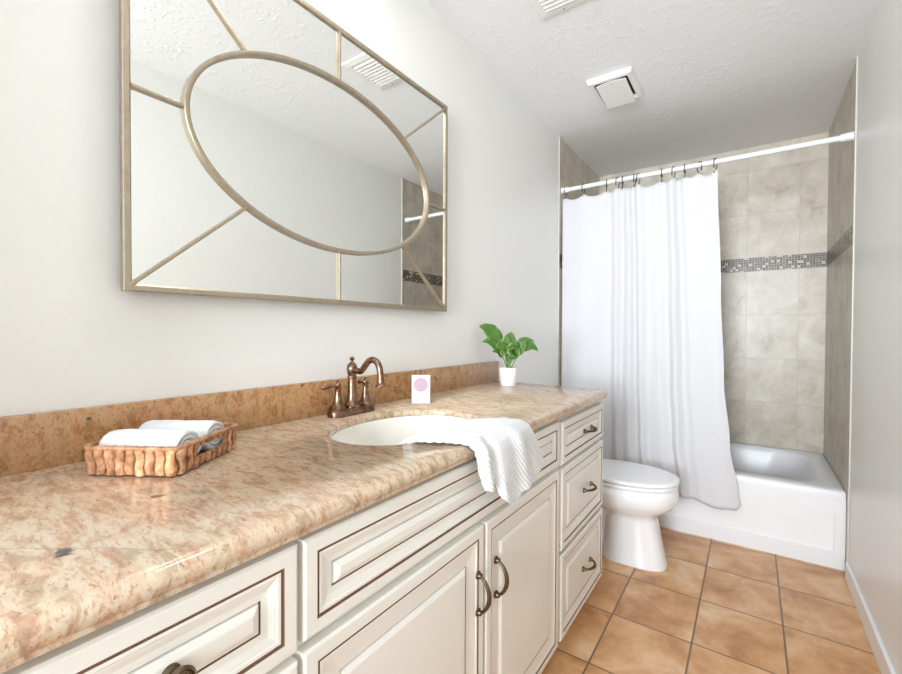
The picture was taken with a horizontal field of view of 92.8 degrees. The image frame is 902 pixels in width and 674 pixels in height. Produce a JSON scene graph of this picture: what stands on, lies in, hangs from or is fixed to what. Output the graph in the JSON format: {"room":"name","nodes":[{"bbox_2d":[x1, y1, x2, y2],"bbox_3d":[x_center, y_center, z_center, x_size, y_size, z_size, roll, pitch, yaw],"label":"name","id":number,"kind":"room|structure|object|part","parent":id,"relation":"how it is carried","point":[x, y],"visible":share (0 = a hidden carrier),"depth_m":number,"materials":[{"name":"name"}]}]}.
{"room":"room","nodes":[
{"label":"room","id":0,"kind":"room"},
{"bbox_2d":[0,0,599,416],"bbox_3d":[-0.528,-0.076,1.145,0.080,2.443,6.014,1,1,35],"label":"wall","id":1,"kind":"structure","parent":0,"point":[70,337],"depth_m":1.01,"materials":[{"name":"white paint"}]},
{"bbox_2d":[0,361,498,476],"bbox_3d":[-0.320,0.178,1.361,0.020,0.099,1.921,1,1,35],"label":"backsplash","id":2,"kind":"structure","parent":1,"relation":"attached to","point":[41,440],"depth_m":0.98,"materials":[{"name":"stone"}]},
{"bbox_2d":[118,0,447,311],"bbox_3d":[-0.341,-0.508,1.291,0.046,0.822,1.090,1,1,35],"label":"wall mirror","id":3,"kind":"object","parent":1,"relation":"attached to","point":[268,152],"visible":1,"depth_m":1.10,"materials":[{"name":"grey mirror"}]},
{"bbox_3d":[-0.330,-0.506,1.276,0.011,0.509,0.860,1,1,35],"label":"oval frame","id":4,"kind":"part","parent":3,"relation":"part of","materials":[{"name":"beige metal"}]},
{"bbox_2d":[557,136,559,385],"bbox_3d":[0.708,-0.096,2.836,0.007,2.443,0.014,1,1,35],"label":"trim","id":5,"kind":"structure","parent":1,"relation":"attached to","point":[559,136],"depth_m":2.83,"materials":[{"name":"grey tile"}]},
{"bbox_2d":[426,0,879,176],"bbox_3d":[0.101,-1.328,0.691,1.600,0.080,6.174,1,1,35],"label":"ceiling","id":6,"kind":"structure","parent":0,"point":[714,77],"depth_m":2.06,"materials":[{"name":"white paint"}]},
{"bbox_2d":[529,0,587,19],"bbox_3d":[0.430,-1.293,1.559,0.325,0.012,0.270,1,1,35],"label":"ceiling vent","id":7,"kind":"object","parent":6,"relation":"in","point":[545,9],"visible":1,"depth_m":1.68,"materials":[{"name":"white plastic"}]},
{"bbox_2d":[587,66,642,108],"bbox_3d":[0.860,-1.288,2.244,0.215,0.038,0.280,1,1,35],"label":"exhaust fan","id":8,"kind":"object","parent":6,"relation":"attached to","point":[616,88],"visible":1,"depth_m":2.21,"materials":[{"name":"white plastic"}]},
{"bbox_3d":[0.867,-1.279,2.256,0.145,0.019,0.238,1,1,35],"label":"plate","id":9,"kind":"part","parent":8,"relation":"part of","materials":[{"name":"white plastic"}]},
{"bbox_2d":[541,526,880,673],"bbox_3d":[0.089,1.195,0.729,1.600,0.080,6.174,1,1,35],"label":"floor","id":10,"kind":"structure","parent":0,"point":[716,607],"depth_m":1.74,"materials":[{"name":"tile"}]},
{"bbox_2d":[1,541,296,673],"bbox_3d":[-0.521,0.713,0.604,0.564,0.881,0.358,1,1,35],"label":"base cabinet","id":11,"kind":"object","parent":10,"relation":"on","point":[241,619],"visible":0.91,"depth_m":0.50,"materials":[{"name":"beige paint"}]},
{"bbox_3d":[-0.293,0.365,0.458,0.030,0.033,0.033,1,1,35],"label":"knob","id":12,"kind":"part","parent":11,"relation":"part of","materials":[{"name":"gold metal"}]},
{"bbox_3d":[-0.316,0.591,0.468,0.020,0.276,0.334,1,1,35],"label":"drawer","id":13,"kind":"part","parent":11,"relation":"part of","materials":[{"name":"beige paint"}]},
{"bbox_2d":[293,421,559,673],"bbox_3d":[-0.129,0.707,1.159,0.572,0.881,1.000,1,1,35],"label":"base cabinet","id":14,"kind":"object","parent":10,"relation":"on","point":[441,574],"visible":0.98,"depth_m":0.87,"materials":[{"name":"beige paint"}]},
{"bbox_2d":[0,361,607,673],"bbox_3d":[-0.101,0.198,1.210,0.552,0.133,1.933,1,1,35],"label":"countertop","id":15,"kind":"structure","parent":14,"relation":"on","point":[82,552],"depth_m":0.68,"materials":[{"name":"stone"}]},
{"bbox_2d":[84,422,237,476],"bbox_3d":[-0.536,0.207,0.817,0.178,0.052,0.202,0,1,3],"label":"basket","id":16,"kind":"object","parent":15,"relation":"on","point":[169,461],"visible":0.79,"depth_m":0.72,"materials":[{"name":"brown wicker"}]},
{"bbox_2d":[99,429,202,454],"bbox_3d":[-0.540,0.197,0.778,0.143,0.060,0.082,0,1,3],"label":"rolled towel","id":17,"kind":"object","parent":16,"relation":"in","point":[122,437],"visible":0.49,"depth_m":0.75,"materials":[{"name":"white fabric"}]},
{"bbox_2d":[138,420,224,450],"bbox_3d":[-0.536,0.196,0.861,0.143,0.059,0.081,0,1,3],"label":"rolled towel","id":18,"kind":"object","parent":16,"relation":"in","point":[201,427],"visible":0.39,"depth_m":0.84,"materials":[{"name":"white fabric"}]},
{"bbox_2d":[321,357,385,417],"bbox_3d":[-0.275,0.142,1.282,0.183,0.173,0.159,0,1,0],"label":"faucet","id":19,"kind":"object","parent":15,"relation":"on","point":[352,406],"visible":1,"depth_m":1.26,"materials":[{"name":"brown metal"}]},
{"bbox_3d":[-0.346,0.144,1.224,0.012,0.012,0.053,1,1,43],"label":"lever","id":20,"kind":"part","parent":19,"relation":"part of","materials":[{"name":"orange metal"}]},
{"bbox_3d":[-0.327,0.167,1.242,0.049,0.086,0.049,1,1,35],"label":"handle","id":21,"kind":"part","parent":19,"relation":"part of","materials":[{"name":"orange metal"}]},
{"bbox_3d":[-0.296,0.218,1.287,0.054,0.022,0.170,1,1,35],"label":"plate","id":22,"kind":"part","parent":19,"relation":"part of","materials":[{"name":"orange metal"}]},
{"bbox_3d":[-0.265,0.166,1.331,0.049,0.086,0.049,1,1,35],"label":"handle","id":23,"kind":"part","parent":19,"relation":"part of","materials":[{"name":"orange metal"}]},
{"bbox_3d":[-0.239,0.099,1.246,0.129,0.084,0.032,1,1,35],"label":"spout","id":24,"kind":"part","parent":19,"relation":"part of","materials":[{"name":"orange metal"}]},
{"bbox_2d":[330,415,466,445],"bbox_3d":[-0.112,0.332,1.145,0.358,0.164,0.472,1,1,35],"label":"sink","id":25,"kind":"object","parent":15,"relation":"in","point":[394,430],"visible":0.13,"depth_m":1.29,"materials":[{"name":"white ceramic"}]},
{"bbox_2d":[412,375,429,402],"bbox_3d":[-0.103,0.179,1.479,0.063,0.096,0.025,0,1,-1],"label":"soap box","id":26,"kind":"object","parent":15,"relation":"on","point":[420,383],"visible":1,"depth_m":1.47,"materials":[{"name":"white"}]},
{"bbox_2d":[397,417,543,502],"bbox_3d":[0.089,0.302,1.054,0.441,0.191,0.179,0,1,-41],"label":"hand towel","id":27,"kind":"object","parent":15,"relation":"hanging from","point":[508,453],"visible":0.94,"depth_m":1.00,"materials":[{"name":"white fabric"}]},
{"bbox_2d":[479,323,537,386],"bbox_3d":[0.266,0.080,1.924,0.256,0.283,0.134,0,1,-18],"label":"potted plant","id":28,"kind":"object","parent":15,"relation":"on","point":[508,346],"visible":1,"depth_m":1.92,"materials":[{"name":"green plant"}]},
{"bbox_3d":[0.260,0.179,1.946,0.088,0.085,0.087,1,1,35],"label":"pot","id":29,"kind":"part","parent":28,"relation":"part of","materials":[{"name":"white ceramic"}]},
{"bbox_3d":[-0.073,0.738,0.818,0.020,0.586,0.498,1,1,35],"label":"door","id":30,"kind":"part","parent":14,"relation":"part of","materials":[{"name":"beige paint"}]},
{"bbox_3d":[0.076,0.593,0.982,0.036,0.105,0.019,1,1,35],"label":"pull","id":31,"kind":"part","parent":14,"relation":"part of","materials":[{"name":"gold metal"}]},
{"bbox_3d":[0.126,0.594,1.053,0.036,0.105,0.019,1,1,35],"label":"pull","id":32,"kind":"part","parent":14,"relation":"part of","materials":[{"name":"gold metal"}]},
{"bbox_3d":[0.211,0.733,1.225,0.020,0.586,0.474,1,1,35],"label":"door","id":33,"kind":"part","parent":14,"relation":"part of","materials":[{"name":"beige paint"}]},
{"bbox_2d":[555,401,602,641],"bbox_3d":[0.303,0.699,1.777,0.572,0.881,0.506,1,1,35],"label":"base cabinet","id":34,"kind":"object","parent":10,"relation":"on","point":[580,467],"visible":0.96,"depth_m":1.58,"materials":[{"name":"beige paint"}]},
{"bbox_3d":[0.499,0.876,1.639,0.020,0.290,0.482,1,1,35],"label":"drawer","id":35,"kind":"part","parent":34,"relation":"part of","materials":[{"name":"beige paint"}]},
{"bbox_3d":[0.500,0.577,1.635,0.020,0.276,0.482,1,1,35],"label":"drawer","id":36,"kind":"part","parent":34,"relation":"part of","materials":[{"name":"beige paint"}]},
{"bbox_3d":[0.501,0.353,1.631,0.020,0.143,0.482,1,1,35],"label":"drawer","id":37,"kind":"part","parent":34,"relation":"part of","materials":[{"name":"beige paint"}]},
{"bbox_3d":[0.538,0.876,1.648,0.036,0.019,0.105,1,1,35],"label":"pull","id":38,"kind":"part","parent":34,"relation":"part of","materials":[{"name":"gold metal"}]},
{"bbox_3d":[0.539,0.577,1.643,0.036,0.019,0.105,1,1,35],"label":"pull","id":39,"kind":"part","parent":34,"relation":"part of","materials":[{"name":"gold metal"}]},
{"bbox_3d":[0.540,0.353,1.640,0.036,0.019,0.105,1,1,35],"label":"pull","id":40,"kind":"part","parent":34,"relation":"part of","materials":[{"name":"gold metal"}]},
{"bbox_2d":[600,458,679,571],"bbox_3d":[0.803,0.759,2.309,0.756,0.750,0.464,1,1,35],"label":"toilet","id":41,"kind":"object","parent":10,"relation":"on","point":[634,495],"visible":0.57,"depth_m":2.11,"materials":[{"name":"white ceramic"}]},
{"bbox_3d":[0.893,0.726,2.246,0.528,0.018,0.364,1,1,35],"label":"seat","id":42,"kind":"part","parent":41,"relation":"part of","materials":[{"name":"white ceramic"}]},
{"bbox_3d":[0.893,0.702,2.246,0.537,0.024,0.368,1,1,35],"label":"lid","id":43,"kind":"part","parent":41,"relation":"part of","materials":[{"name":"white ceramic"}]},
{"bbox_2d":[658,441,845,570],"bbox_3d":[1.574,0.937,2.847,1.437,0.385,0.832,1,1,35],"label":"bathtub","id":44,"kind":"object","parent":10,"relation":"on","point":[793,503],"visible":0.46,"depth_m":2.29,"materials":[{"name":"white ceramic"}]},
{"bbox_2d":[599,132,828,453],"bbox_3d":[1.841,-0.096,3.206,1.600,2.443,0.080,1,1,35],"label":"wall","id":45,"kind":"structure","parent":0,"point":[773,208],"depth_m":2.91,"materials":[{"name":"tile"}]},
{"bbox_2d":[823,0,901,673],"bbox_3d":[0.718,-0.057,0.274,0.080,2.443,6.014,1,1,35],"label":"wall","id":46,"kind":"structure","parent":0,"point":[875,528],"depth_m":1.70,"materials":[{"name":"white paint"}]},
{"bbox_2d":[561,131,854,193],"bbox_3d":[1.328,-0.966,2.454,1.439,0.042,0.042,1,1,35],"label":"curtain rod","id":47,"kind":"object","parent":46,"relation":"attached to","point":[849,136],"visible":0.91,"depth_m":2.33,"materials":[{"name":"white paint"}]},
{"bbox_3d":[0.761,-0.953,2.851,0.042,0.083,0.009,-1,1,-45],"label":"curtain hook","id":48,"kind":"object","parent":47,"relation":"hanging from","visible":0},
{"bbox_2d":[561,170,740,510],"bbox_3d":[1.146,0.009,2.579,1.005,1.860,0.046,1,1,35],"label":"shower curtain","id":49,"kind":"object","parent":48,"relation":"hanging from","point":[642,317],"visible":0.85,"depth_m":2.54,"materials":[{"name":"white fabric"}]},
{"bbox_2d":[846,57,857,561],"bbox_3d":[1.882,-0.078,2.015,0.007,2.443,0.014,1,1,35],"label":"trim","id":50,"kind":"structure","parent":46,"relation":"attached to","point":[856,81],"depth_m":2.01,"materials":[{"name":"grey tile"}]},
{"bbox_2d":[845,562,895,673],"bbox_3d":[0.407,1.124,-0.063,0.014,0.088,5.082,1,1,35],"label":"baseboard","id":51,"kind":"structure","parent":46,"relation":"attached to","point":[885,665],"depth_m":1.62,"materials":[{"name":"white paint"}]}
]}

